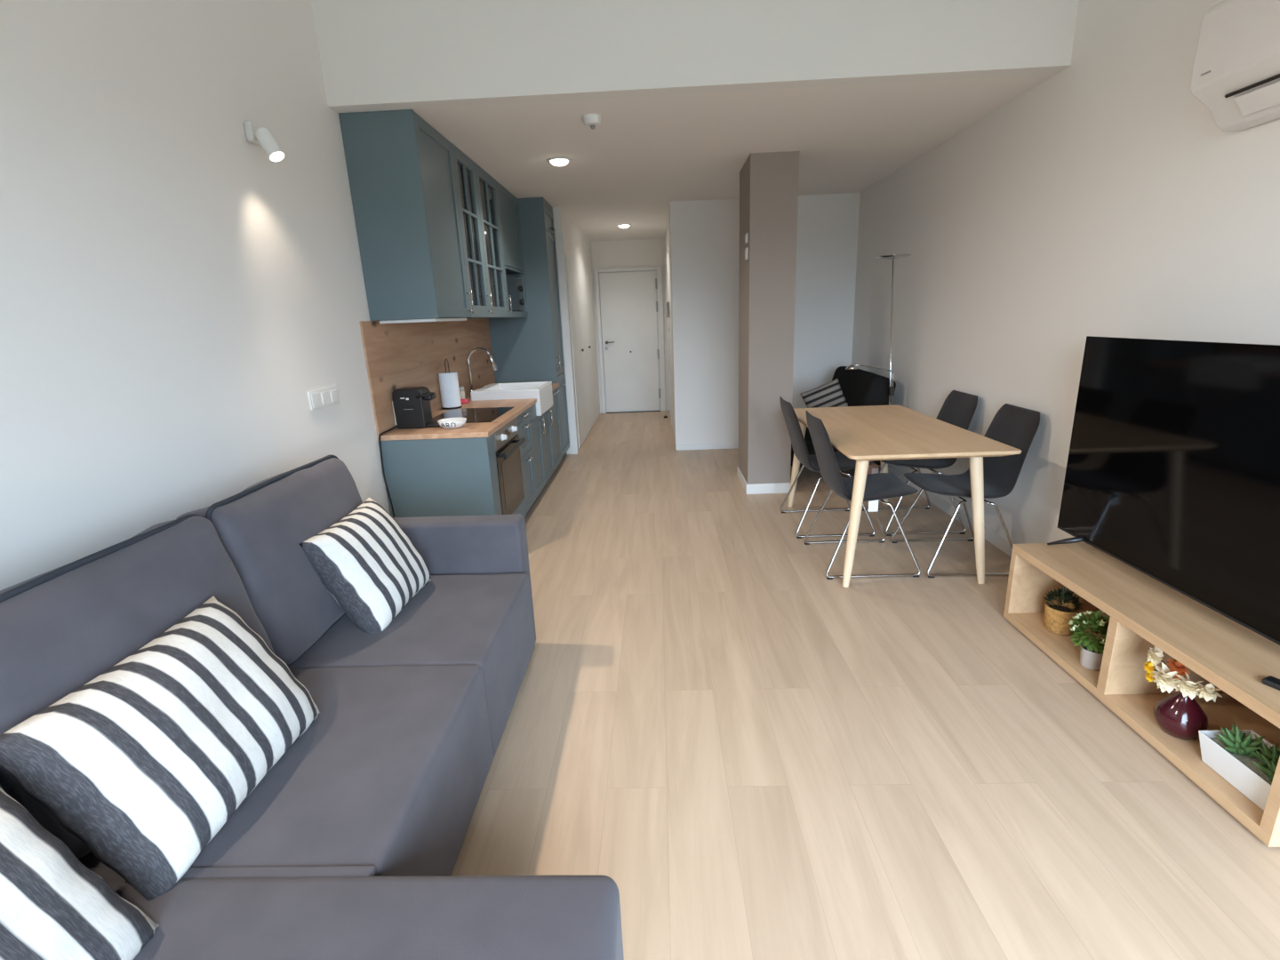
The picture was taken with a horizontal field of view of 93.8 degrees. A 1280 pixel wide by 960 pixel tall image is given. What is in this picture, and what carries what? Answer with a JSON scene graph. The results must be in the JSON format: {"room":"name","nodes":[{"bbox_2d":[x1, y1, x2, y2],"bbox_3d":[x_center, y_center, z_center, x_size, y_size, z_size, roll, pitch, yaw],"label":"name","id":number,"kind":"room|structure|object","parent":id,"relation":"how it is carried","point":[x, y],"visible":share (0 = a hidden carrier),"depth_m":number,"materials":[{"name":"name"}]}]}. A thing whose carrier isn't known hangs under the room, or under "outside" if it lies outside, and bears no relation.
{"room":"living room","nodes":[
{"label":"living room","id":0,"kind":"room"},
{"bbox_2d":[0,0,390,592],"bbox_3d":[-1.665,-1.286,2.391,0.150,4.250,7.800,-2,15,2],"label":"wall","id":1,"kind":"structure","parent":0,"point":[174,293],"depth_m":1.99,"materials":[{"name":"white paint"}]},
{"bbox_2d":[243,121,284,161],"bbox_3d":[-1.513,-1.355,2.400,0.248,0.169,0.080,12,21,43],"label":"wall spotlight","id":2,"kind":"object","parent":1,"relation":"attached to","point":[263,137],"visible":1,"depth_m":2.34,"materials":[{"name":"white plastic"}]},
{"bbox_2d":[307,385,339,410],"bbox_3d":[-1.535,-0.397,2.895,0.015,0.087,0.265,-2,15,2],"label":"wall socket plate","id":3,"kind":"object","parent":1,"relation":"attached to","point":[320,398],"visible":1,"depth_m":2.89,"materials":[{"name":"white plastic"}]},
{"bbox_2d":[311,392,321,407],"bbox_3d":[-1.533,-0.379,2.834,0.004,0.063,0.068,-2,15,2],"label":"socket","id":4,"kind":"object","parent":3,"relation":"attached to","point":[316,397],"depth_m":2.83,"materials":[{"name":"white plastic"}]},
{"bbox_2d":[338,109,473,320],"bbox_3d":[-1.338,-1.504,3.566,0.428,1.053,0.619,-2,15,2],"label":"upper cabinet","id":5,"kind":"object","parent":1,"relation":"attached to","point":[401,173],"visible":1,"depth_m":3.31,"materials":[{"name":"blue paint"}]},
{"bbox_2d":[379,318,467,323],"bbox_3d":[-1.331,-0.993,3.732,0.330,0.019,0.590,-2,15,2],"label":"range hood","id":6,"kind":"object","parent":5,"relation":"attached to","point":[428,320],"visible":0.96,"depth_m":3.45,"materials":[{"name":"white plastic"}]},
{"bbox_2d":[359,319,495,435],"bbox_3d":[-1.490,-0.907,4.621,0.011,0.640,2.589,-2,15,2],"label":"backsplash","id":7,"kind":"structure","parent":1,"relation":"attached to","point":[397,356],"depth_m":4.09,"materials":[{"name":"brown wood"}]},
{"bbox_2d":[451,143,493,318],"bbox_3d":[-1.323,-1.651,4.102,0.428,1.053,0.489,-2,15,2],"label":"upper cabinet","id":8,"kind":"object","parent":1,"relation":"attached to","point":[464,166],"visible":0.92,"depth_m":4.12,"materials":[{"name":"blue paint"}]},
{"bbox_2d":[466,162,511,319],"bbox_3d":[-1.308,-1.796,4.628,0.428,1.053,0.598,-2,15,2],"label":"upper cabinet","id":9,"kind":"object","parent":1,"relation":"attached to","point":[487,191],"visible":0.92,"depth_m":4.64,"materials":[{"name":"blue paint"}]},
{"bbox_2d":[474,181,527,319],"bbox_3d":[-1.308,-1.974,5.278,0.392,1.053,0.746,-2,15,2],"label":"upper cabinet","id":10,"kind":"object","parent":1,"relation":"attached to","point":[508,202],"visible":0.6,"depth_m":5.25,"materials":[{"name":"blue paint"}]},
{"bbox_2d":[505,273,524,311],"bbox_3d":[-1.275,-1.662,5.352,0.366,0.309,0.640,-2,15,2],"label":"microwave oven","id":11,"kind":"object","parent":10,"relation":"in","point":[514,284],"visible":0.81,"depth_m":5.35,"materials":[{"name":"black plastic"}]},
{"bbox_2d":[459,390,465,399],"bbox_3d":[-1.433,-0.670,4.784,0.068,0.092,0.068,-2,15,2],"label":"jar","id":12,"kind":"object","parent":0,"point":[461,392],"depth_m":4.76,"materials":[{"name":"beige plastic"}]},
{"bbox_2d":[552,207,599,454],"bbox_3d":[-1.138,-1.907,7.823,0.845,2.540,3.030,-2,15,2],"label":"wall","id":13,"kind":"structure","parent":0,"point":[576,244],"depth_m":7.65,"materials":[{"name":"white paint"}]},
{"bbox_2d":[555,232,577,454],"bbox_3d":[-0.775,-1.400,6.370,0.075,2.300,0.020,-2,15,2],"label":"trim","id":14,"kind":"structure","parent":13,"relation":"attached to","point":[559,238],"depth_m":6.34,"materials":[{"name":"white paint"}]},
{"bbox_2d":[566,253,587,447],"bbox_3d":[-0.713,-1.488,6.987,0.035,2.100,0.820,-2,15,2],"label":"door","id":15,"kind":"structure","parent":13,"relation":"in","point":[571,262],"depth_m":6.92,"materials":[{"name":"paint"}]},
{"bbox_2d":[576,261,593,433],"bbox_3d":[-0.691,-1.708,7.787,0.035,2.100,0.820,-2,15,2],"label":"door","id":16,"kind":"structure","parent":13,"relation":"in","point":[580,268],"depth_m":7.75,"materials":[{"name":"paint"}]},
{"bbox_2d":[590,238,669,413],"bbox_3d":[-0.125,-2.319,9.175,1.105,2.540,0.150,-2,15,2],"label":"wall","id":17,"kind":"structure","parent":0,"point":[649,252],"depth_m":8.84,"materials":[{"name":"white paint"}]},
{"bbox_2d":[593,265,665,413],"bbox_3d":[-0.136,-2.099,9.113,1.005,2.150,0.088,-2,15,2],"label":"door","id":18,"kind":"structure","parent":17,"relation":"in","point":[629,329],"depth_m":9.11,"materials":[{"name":"paint"}]},
{"bbox_2d":[311,0,1079,112],"bbox_3d":[0.220,-2.792,2.795,3.680,1.710,0.100,-2,15,2],"label":"wall","id":19,"kind":"structure","parent":0,"point":[376,55],"depth_m":2.93,"materials":[{"name":"white paint"}]},
{"bbox_2d":[347,73,1055,240],"bbox_3d":[0.334,-2.830,5.967,3.980,0.100,6.040,-2,15,2],"label":"ceiling","id":20,"kind":"structure","parent":0,"point":[645,154],"depth_m":3.86,"materials":[{"name":"white paint"}]},
{"bbox_2d":[546,156,571,166],"bbox_3d":[-0.572,-2.251,4.245,0.176,0.035,0.176,-2,15,2],"label":"recessed light","id":21,"kind":"object","parent":20,"relation":"in","point":[558,161],"visible":1,"depth_m":4.20,"materials":[{"name":"white plastic"}]},
{"bbox_2d":[550,159,567,166],"bbox_3d":[-0.572,-2.251,4.245,0.131,0.035,0.131,-2,15,2],"label":"diffuser","id":22,"kind":"object","parent":21,"relation":"attached to","point":[556,162],"depth_m":4.21,"materials":[{"name":"white plastic"}]},
{"bbox_2d":[582,113,602,129],"bbox_3d":[-0.268,-2.008,3.367,0.116,0.062,0.116,-2,15,2],"label":"smoke detector","id":23,"kind":"object","parent":20,"relation":"attached to","point":[592,121],"visible":1,"depth_m":3.33,"materials":[{"name":"white plastic"}]},
{"bbox_2d":[616,224,631,228],"bbox_3d":[-0.196,-3.119,7.360,0.176,0.035,0.176,-2,15,2],"label":"recessed light","id":24,"kind":"object","parent":20,"relation":"in","point":[623,226],"visible":1,"depth_m":7.31,"materials":[{"name":"white plastic"}]},
{"bbox_2d":[618,224,629,228],"bbox_3d":[-0.196,-3.119,7.360,0.131,0.035,0.131,-2,15,2],"label":"diffuser","id":25,"kind":"object","parent":24,"relation":"attached to","point":[620,226],"depth_m":7.32,"materials":[{"name":"white plastic"}]},
{"bbox_2d":[665,192,860,445],"bbox_3d":[1.402,-1.987,7.730,2.030,2.540,3.030,-2,15,2],"label":"wall","id":26,"kind":"structure","parent":0,"point":[702,236],"depth_m":6.21,"materials":[{"name":"white paint"}]},
{"bbox_2d":[666,302,670,317],"bbox_3d":[0.355,-2.161,7.597,0.039,0.190,0.150,-2,15,2],"label":"phone","id":27,"kind":"object","parent":26,"relation":"attached to","point":[668,303],"visible":0.98,"depth_m":7.53,"materials":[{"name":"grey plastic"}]},
{"bbox_2d":[665,253,671,424],"bbox_3d":[0.401,-1.929,8.313,0.015,2.200,0.910,-2,15,2],"label":"trim","id":28,"kind":"structure","parent":26,"relation":"attached to","point":[667,261],"depth_m":8.09,"materials":[{"name":"white paint"}]},
{"bbox_2d":[675,442,738,450],"bbox_3d":[1.329,-0.386,6.593,1.867,0.060,0.013,-2,15,2],"label":"baseboard","id":29,"kind":"structure","parent":26,"relation":"attached to","point":[735,445],"depth_m":6.61,"materials":[{"name":"white paint"}]},
{"bbox_2d":[738,151,799,484],"bbox_3d":[1.020,-1.192,4.883,0.345,2.540,0.580,-2,15,2],"label":"pillar","id":30,"kind":"structure","parent":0,"point":[768,181],"depth_m":4.60,"materials":[{"name":"beige paint"}]},
{"bbox_2d":[744,247,748,260],"bbox_3d":[0.811,-1.722,4.559,0.014,0.085,0.085,-2,15,2],"label":"switch","id":31,"kind":"object","parent":30,"relation":"attached to","point":[747,248],"visible":1,"depth_m":4.53,"materials":[{"name":"white plastic"}]},
{"bbox_2d":[744,232,748,244],"bbox_3d":[0.806,-1.828,4.530,0.014,0.070,0.085,-2,15,2],"label":"switch","id":32,"kind":"object","parent":30,"relation":"attached to","point":[747,234],"visible":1,"depth_m":4.50,"materials":[{"name":"white plastic"}]},
{"bbox_2d":[736,466,790,494],"bbox_3d":[1.069,-0.007,5.201,0.371,0.085,0.593,-2,15,2],"label":"baseboard","id":33,"kind":"structure","parent":30,"relation":"attached to","point":[780,487],"depth_m":4.92,"materials":[{"name":"white paint"}]},
{"bbox_2d":[449,410,1279,959],"bbox_3d":[0.376,0.349,4.355,3.980,0.100,10.830,-2,15,2],"label":"floor","id":34,"kind":"structure","parent":0,"point":[766,756],"depth_m":2.00,"materials":[{"name":"brown wood"}]},
{"bbox_2d":[0,454,623,959],"bbox_3d":[-0.788,0.617,1.505,1.531,0.959,2.433,-2,15,2],"label":"sofa","id":35,"kind":"object","parent":34,"relation":"on","point":[348,847],"visible":0.66,"depth_m":1.40,"materials":[{"name":"fabric"}]},
{"bbox_2d":[0,787,159,959],"bbox_3d":[-1.010,0.723,0.792,0.289,0.377,0.538,0,15,8],"label":"throw cushion","id":36,"kind":"object","parent":35,"relation":"on","point":[52,907],"visible":1,"depth_m":0.94,"materials":[{"name":"fabric"}]},
{"bbox_2d":[0,516,274,861],"bbox_3d":[-1.251,0.456,1.454,0.322,0.566,0.704,-2,15,2],"label":"cushion","id":37,"kind":"object","parent":35,"relation":"on","point":[61,628],"depth_m":1.33,"materials":[{"name":"fabric"}]},
{"bbox_2d":[0,596,319,900],"bbox_3d":[-1.013,0.557,1.349,0.306,0.385,0.576,-1,15,5],"label":"throw cushion","id":38,"kind":"object","parent":35,"relation":"on","point":[148,760],"visible":1,"depth_m":1.20,"materials":[{"name":"fabric"}]},
{"bbox_2d":[190,456,362,664],"bbox_3d":[-1.232,0.265,2.156,0.320,0.567,0.748,-2,15,2],"label":"cushion","id":39,"kind":"object","parent":35,"relation":"on","point":[262,529],"depth_m":1.93,"materials":[{"name":"fabric"}]},
{"bbox_2d":[83,664,493,876],"bbox_3d":[-0.837,0.860,1.595,0.684,0.389,0.741,-2,15,2],"label":"seat cushion","id":40,"kind":"object","parent":35,"relation":"on","point":[388,777],"depth_m":1.46,"materials":[{"name":"fabric"}]},
{"bbox_2d":[104,874,623,959],"bbox_3d":[-0.619,1.061,0.866,1.172,0.426,0.758,-2,15,2],"label":"cushion","id":41,"kind":"object","parent":35,"relation":"on","point":[201,916],"depth_m":1.07,"materials":[{"name":"fabric"}]},
{"bbox_2d":[301,497,431,634],"bbox_3d":[-0.998,0.315,2.236,0.282,0.396,0.465,0,15,8],"label":"throw cushion","id":42,"kind":"object","parent":35,"relation":"on","point":[364,560],"visible":0.98,"depth_m":2.10,"materials":[{"name":"fabric"}]},
{"bbox_2d":[288,572,534,757],"bbox_3d":[-0.818,0.672,2.279,0.683,0.388,0.714,-2,15,2],"label":"seat cushion","id":43,"kind":"object","parent":35,"relation":"on","point":[482,621],"depth_m":2.10,"materials":[{"name":"fabric"}]},
{"bbox_2d":[378,433,526,517],"bbox_3d":[-1.155,0.054,3.932,0.667,0.814,0.769,-2,15,2],"label":"base cabinet","id":44,"kind":"object","parent":34,"relation":"on","point":[445,476],"visible":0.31,"depth_m":3.52,"materials":[{"name":"blue paint"}]},
{"bbox_2d":[376,383,559,440],"bbox_3d":[-1.159,-0.594,4.696,0.646,0.030,2.592,-2,15,2],"label":"countertop","id":45,"kind":"structure","parent":44,"relation":"on","point":[476,429],"depth_m":3.62,"materials":[{"name":"brown wood"}]},
{"bbox_2d":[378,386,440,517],"bbox_3d":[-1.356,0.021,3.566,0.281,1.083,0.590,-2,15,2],"label":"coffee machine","id":46,"kind":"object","parent":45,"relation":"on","point":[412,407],"visible":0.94,"depth_m":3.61,"materials":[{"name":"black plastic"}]},
{"bbox_2d":[426,421,440,427],"bbox_3d":[-1.262,-0.344,3.699,0.079,0.021,0.109,-2,15,2],"label":"drip tray","id":47,"kind":"object","parent":46,"relation":"on","point":[429,424],"depth_m":3.65,"materials":[{"name":"black plastic"}]},
{"bbox_2d":[437,417,466,428],"bbox_3d":[-1.137,-0.343,3.631,0.172,0.046,0.173,-2,15,2],"label":"dish","id":48,"kind":"object","parent":45,"relation":"on","point":[449,422],"visible":1,"depth_m":3.59,"materials":[{"name":"white ceramic"}]},
{"bbox_2d":[441,359,462,409],"bbox_3d":[-1.411,-0.711,4.419,0.144,0.361,0.144,-2,15,2],"label":"towel holder","id":49,"kind":"object","parent":45,"relation":"on","point":[460,406],"visible":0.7,"depth_m":4.40,"materials":[{"name":"metal"}]},
{"bbox_2d":[438,371,461,407],"bbox_3d":[-1.409,-0.670,4.430,0.136,0.250,0.136,-2,15,2],"label":"paper towel roll","id":50,"kind":"object","parent":49,"relation":"on","point":[448,381],"visible":1,"depth_m":4.38,"materials":[{"name":"white paper"}]},
{"bbox_2d":[458,385,465,399],"bbox_3d":[-1.433,-0.684,4.780,0.068,0.122,0.068,-2,15,2],"label":"soap dispenser","id":51,"kind":"object","parent":45,"relation":"on","point":[461,388],"visible":0.43,"depth_m":4.75,"materials":[{"name":"beige plastic"}]},
{"bbox_2d":[460,399,469,403],"bbox_3d":[-1.394,-0.616,4.705,0.086,0.046,0.080,-2,15,2],"label":"cloth","id":52,"kind":"object","parent":45,"relation":"on","point":[462,401],"visible":0.54,"depth_m":4.67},
{"bbox_2d":[432,406,513,423],"bbox_3d":[-1.156,-0.443,4.076,0.460,0.006,0.630,-2,15,2],"label":"induction hob","id":53,"kind":"object","parent":45,"relation":"in","point":[489,414],"visible":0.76,"depth_m":4.09,"materials":[{"name":"black glass"}]},
{"bbox_2d":[466,347,497,398],"bbox_3d":[-1.312,-0.894,4.978,0.267,0.410,0.056,-2,15,2],"label":"kitchen faucet","id":54,"kind":"object","parent":45,"relation":"on","point":[490,356],"visible":0.83,"depth_m":4.95,"materials":[{"name":"silver metal"}]},
{"bbox_2d":[470,381,553,415],"bbox_3d":[-1.082,-0.698,5.150,0.564,0.219,0.610,-2,15,2],"label":"farmhouse sink","id":55,"kind":"object","parent":45,"relation":"in","point":[540,390],"visible":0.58,"depth_m":4.89,"materials":[{"name":"white ceramic"}]},
{"bbox_2d":[493,416,525,514],"bbox_3d":[-1.082,-0.074,3.975,0.553,0.589,0.605,-2,15,2],"label":"oven","id":56,"kind":"object","parent":44,"relation":"in","point":[508,443],"visible":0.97,"depth_m":3.92,"materials":[{"name":"metal"}]},
{"bbox_2d":[517,408,535,513],"bbox_3d":[-1.141,-0.140,4.486,0.667,0.734,0.398,-2,15,2],"label":"base cabinet","id":57,"kind":"object","parent":34,"relation":"on","point":[524,423],"visible":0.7,"depth_m":4.48,"materials":[{"name":"blue paint"}]},
{"bbox_2d":[488,197,569,455],"bbox_3d":[-1.129,-1.472,6.084,0.660,2.459,0.548,-2,15,2],"label":"tall cabinet","id":58,"kind":"object","parent":34,"relation":"on","point":[530,348],"visible":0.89,"depth_m":5.82,"materials":[{"name":"blue paint"}]},
{"bbox_2d":[528,403,554,498],"bbox_3d":[-1.123,-0.311,5.112,0.668,0.732,0.898,-2,15,2],"label":"base cabinet","id":59,"kind":"object","parent":34,"relation":"on","point":[540,428],"visible":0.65,"depth_m":5.04,"materials":[{"name":"blue paint"}]},
{"bbox_2d":[524,453,566,517],"bbox_3d":[-1.037,0.089,5.178,0.345,0.079,3.118,-2,15,2],"label":"plinth","id":60,"kind":"object","parent":34,"relation":"on","point":[565,453],"visible":0.11,"depth_m":5.37,"materials":[{"name":"wood"}]},
{"bbox_2d":[550,386,563,470],"bbox_3d":[-1.105,-0.500,5.797,0.667,0.734,0.516,-2,15,2],"label":"base cabinet","id":61,"kind":"object","parent":34,"relation":"on","point":[556,433],"visible":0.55,"depth_m":5.83,"materials":[{"name":"blue paint"}]},
{"bbox_2d":[779,396,875,538],"bbox_3d":[1.247,-0.118,4.067,0.570,0.882,0.542,-2,15,2],"label":"dining chair","id":62,"kind":"object","parent":34,"relation":"on","point":[800,450],"visible":0.81,"depth_m":3.92,"materials":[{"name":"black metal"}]},
{"bbox_2d":[790,365,895,472],"bbox_3d":[1.715,-0.555,5.547,0.859,0.906,1.164,-2,15,2],"label":"armchair","id":63,"kind":"object","parent":34,"relation":"on","point":[860,388],"visible":0.2,"depth_m":5.08,"materials":[{"name":"black fabric"}]},
{"bbox_2d":[800,378,847,407],"bbox_3d":[1.641,-0.670,5.269,0.444,0.434,0.154,-3,15,-1],"label":"throw cushion","id":64,"kind":"object","parent":63,"relation":"on","point":[830,394],"visible":0.57,"depth_m":5.22,"materials":[{"name":"fabric"}]},
{"bbox_2d":[803,410,920,579],"bbox_3d":[1.254,0.049,3.454,0.570,0.882,0.542,-2,15,2],"label":"dining chair","id":65,"kind":"object","parent":34,"relation":"on","point":[880,486],"visible":0.91,"depth_m":3.31,"materials":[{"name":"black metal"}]},
{"bbox_2d":[867,460,879,474],"bbox_3d":[1.892,-0.041,4.962,0.090,0.210,0.212,-2,15,2],"label":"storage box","id":66,"kind":"object","parent":34,"relation":"on","point":[873,468],"visible":0.17,"depth_m":4.84,"materials":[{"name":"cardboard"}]},
{"bbox_2d":[845,254,911,405],"bbox_3d":[1.891,-0.819,4.764,0.520,1.814,0.254,-2,15,2],"label":"floor lamp","id":67,"kind":"object","parent":34,"relation":"on","point":[891,389],"visible":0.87,"depth_m":4.70,"materials":[{"name":"metal"}]},
{"bbox_2d":[888,385,895,395],"bbox_3d":[2.011,-0.714,4.787,0.036,0.070,0.045,-2,15,2],"label":"switch","id":68,"kind":"object","parent":67,"relation":"attached to","point":[891,389],"depth_m":4.77,"materials":[{"name":"metal"}]},
{"bbox_2d":[787,404,1021,587],"bbox_3d":[1.502,0.017,3.812,0.844,0.739,1.584,-2,15,2],"label":"dining table","id":69,"kind":"object","parent":34,"relation":"on","point":[862,434],"visible":0.84,"depth_m":3.20,"materials":[{"name":"brown wood"}]},
{"bbox_2d":[861,390,977,535],"bbox_3d":[1.877,-0.138,4.044,0.570,0.882,0.542,-2,15,2],"label":"dining chair","id":70,"kind":"object","parent":34,"relation":"on","point":[958,409],"visible":0.61,"depth_m":3.90,"materials":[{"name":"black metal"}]},
{"bbox_2d":[890,403,1039,577],"bbox_3d":[1.850,0.035,3.418,0.570,0.882,0.542,-2,15,2],"label":"dining chair","id":71,"kind":"object","parent":34,"relation":"on","point":[1016,427],"visible":0.77,"depth_m":3.29,"materials":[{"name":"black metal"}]},
{"bbox_2d":[1003,542,1279,847],"bbox_3d":[1.917,0.636,2.161,0.448,0.380,1.273,-2,15,2],"label":"tv stand","id":72,"kind":"object","parent":34,"relation":"on","point":[1145,612],"visible":0.67,"depth_m":2.11,"materials":[{"name":"brown wood"}]},
{"bbox_2d":[1042,586,1082,634],"bbox_3d":[1.837,0.564,2.608,0.145,0.197,0.155,-2,15,2],"label":"plant","id":73,"kind":"object","parent":72,"relation":"in","point":[1058,613],"visible":0.99,"depth_m":2.59,"materials":[{"name":"green plant"}]},
{"bbox_2d":[1067,609,1110,670],"bbox_3d":[1.774,0.622,2.341,0.176,0.230,0.177,-2,15,2],"label":"bushy plant","id":74,"kind":"object","parent":72,"relation":"on","point":[1092,652],"visible":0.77,"depth_m":2.33,"materials":[{"name":"green plant"}]},
{"bbox_2d":[1047,336,1279,645],"bbox_3d":[1.921,0.018,1.968,0.243,0.911,1.457,-2,15,2],"label":"television","id":75,"kind":"object","parent":72,"relation":"on","point":[1172,471],"visible":1,"depth_m":2.08,"materials":[{"name":"black glass"}]},
{"bbox_2d":[1152,687,1208,739],"bbox_3d":[1.783,0.760,1.969,0.138,0.160,0.138,-2,15,2],"label":"flower vase","id":76,"kind":"object","parent":72,"relation":"on","point":[1180,716],"visible":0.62,"depth_m":1.94,"materials":[{"name":"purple ceramic"}]},
{"bbox_2d":[1143,661,1157,673],"bbox_3d":[1.723,0.649,1.967,0.113,0.087,0.043,13,21,43],"label":"flower","id":77,"kind":"object","parent":76,"relation":"in","point":[1148,666],"visible":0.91,"depth_m":1.98,"materials":[{"name":"yellow plant"}]},
{"bbox_2d":[1144,672,1155,681],"bbox_3d":[1.723,0.666,1.962,0.108,0.058,0.037,8,19,34],"label":"flower","id":78,"kind":"object","parent":76,"relation":"in","point":[1148,676],"visible":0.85,"depth_m":1.98,"materials":[{"name":"yellow plant"}]},
{"bbox_2d":[1146,646,1181,679],"bbox_3d":[1.726,0.623,1.973,0.065,0.135,0.112,-9,17,-22],"label":"flower","id":79,"kind":"object","parent":76,"relation":"in","point":[1155,654],"visible":0.88,"depth_m":1.98,"materials":[{"name":"white plant"}]},
{"bbox_2d":[1152,662,1179,693],"bbox_3d":[1.712,0.646,1.946,0.103,0.105,0.082,-11,18,-30],"label":"flower","id":80,"kind":"object","parent":76,"relation":"in","point":[1164,679],"visible":0.91,"depth_m":1.92,"materials":[{"name":"white plant"}]},
{"bbox_2d":[1166,658,1189,679],"bbox_3d":[1.738,0.629,1.939,0.063,0.140,0.076,-12,18,-31],"label":"flower","id":81,"kind":"object","parent":76,"relation":"in","point":[1174,665],"visible":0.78,"depth_m":1.92,"materials":[{"name":"orange plant"}]},
{"bbox_2d":[1171,672,1203,699],"bbox_3d":[1.725,0.654,1.899,0.069,0.115,0.112,4,17,22],"label":"flower","id":82,"kind":"object","parent":76,"relation":"in","point":[1187,687],"visible":1,"depth_m":1.86,"materials":[{"name":"white plant"}]},
{"bbox_2d":[1194,683,1222,702],"bbox_3d":[1.741,0.660,1.875,0.054,0.114,0.133,0,16,9],"label":"flower","id":83,"kind":"object","parent":76,"relation":"in","point":[1208,692],"visible":0.9,"depth_m":1.82,"materials":[{"name":"white plant"}]},
{"bbox_2d":[1198,721,1279,810],"bbox_3d":[1.803,0.822,1.730,0.178,0.165,0.265,-2,15,2],"label":"potted plant","id":84,"kind":"object","parent":72,"relation":"in","point":[1246,760],"visible":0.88,"depth_m":1.75,"materials":[{"name":"white ceramic"}]},
{"bbox_2d":[1261,675,1279,690],"bbox_3d":[1.802,0.583,1.619,0.044,0.018,0.170,-8,16,-21],"label":"remote control","id":85,"kind":"object","parent":72,"relation":"on","point":[1270,681],"visible":1,"depth_m":1.67,"materials":[{"name":"black plastic"}]},
{"bbox_2d":[851,0,1279,543],"bbox_3d":[2.160,-1.406,2.251,0.150,4.250,7.800,-2,15,2],"label":"wall","id":86,"kind":"structure","parent":0,"point":[1105,198],"depth_m":2.98,"materials":[{"name":"white paint"}]},
{"bbox_2d":[879,464,1014,557],"bbox_3d":[2.216,0.080,4.707,0.013,0.085,3.850,-2,15,2],"label":"baseboard","id":87,"kind":"structure","parent":86,"relation":"attached to","point":[991,536],"depth_m":4.18,"materials":[{"name":"white paint"}]},
{"bbox_2d":[1189,0,1279,131],"bbox_3d":[1.964,-1.279,1.609,0.204,0.390,0.885,-2,15,2],"label":"air conditioner","id":88,"kind":"object","parent":86,"relation":"attached to","point":[1236,75],"visible":1,"depth_m":1.90,"materials":[{"name":"plastic"}]},
{"bbox_2d":[1224,73,1279,97],"bbox_3d":[1.919,-1.169,1.630,0.011,0.010,0.705,-2,15,2],"label":"air vent","id":89,"kind":"object","parent":88,"relation":"attached to","point":[1258,84],"depth_m":1.88,"materials":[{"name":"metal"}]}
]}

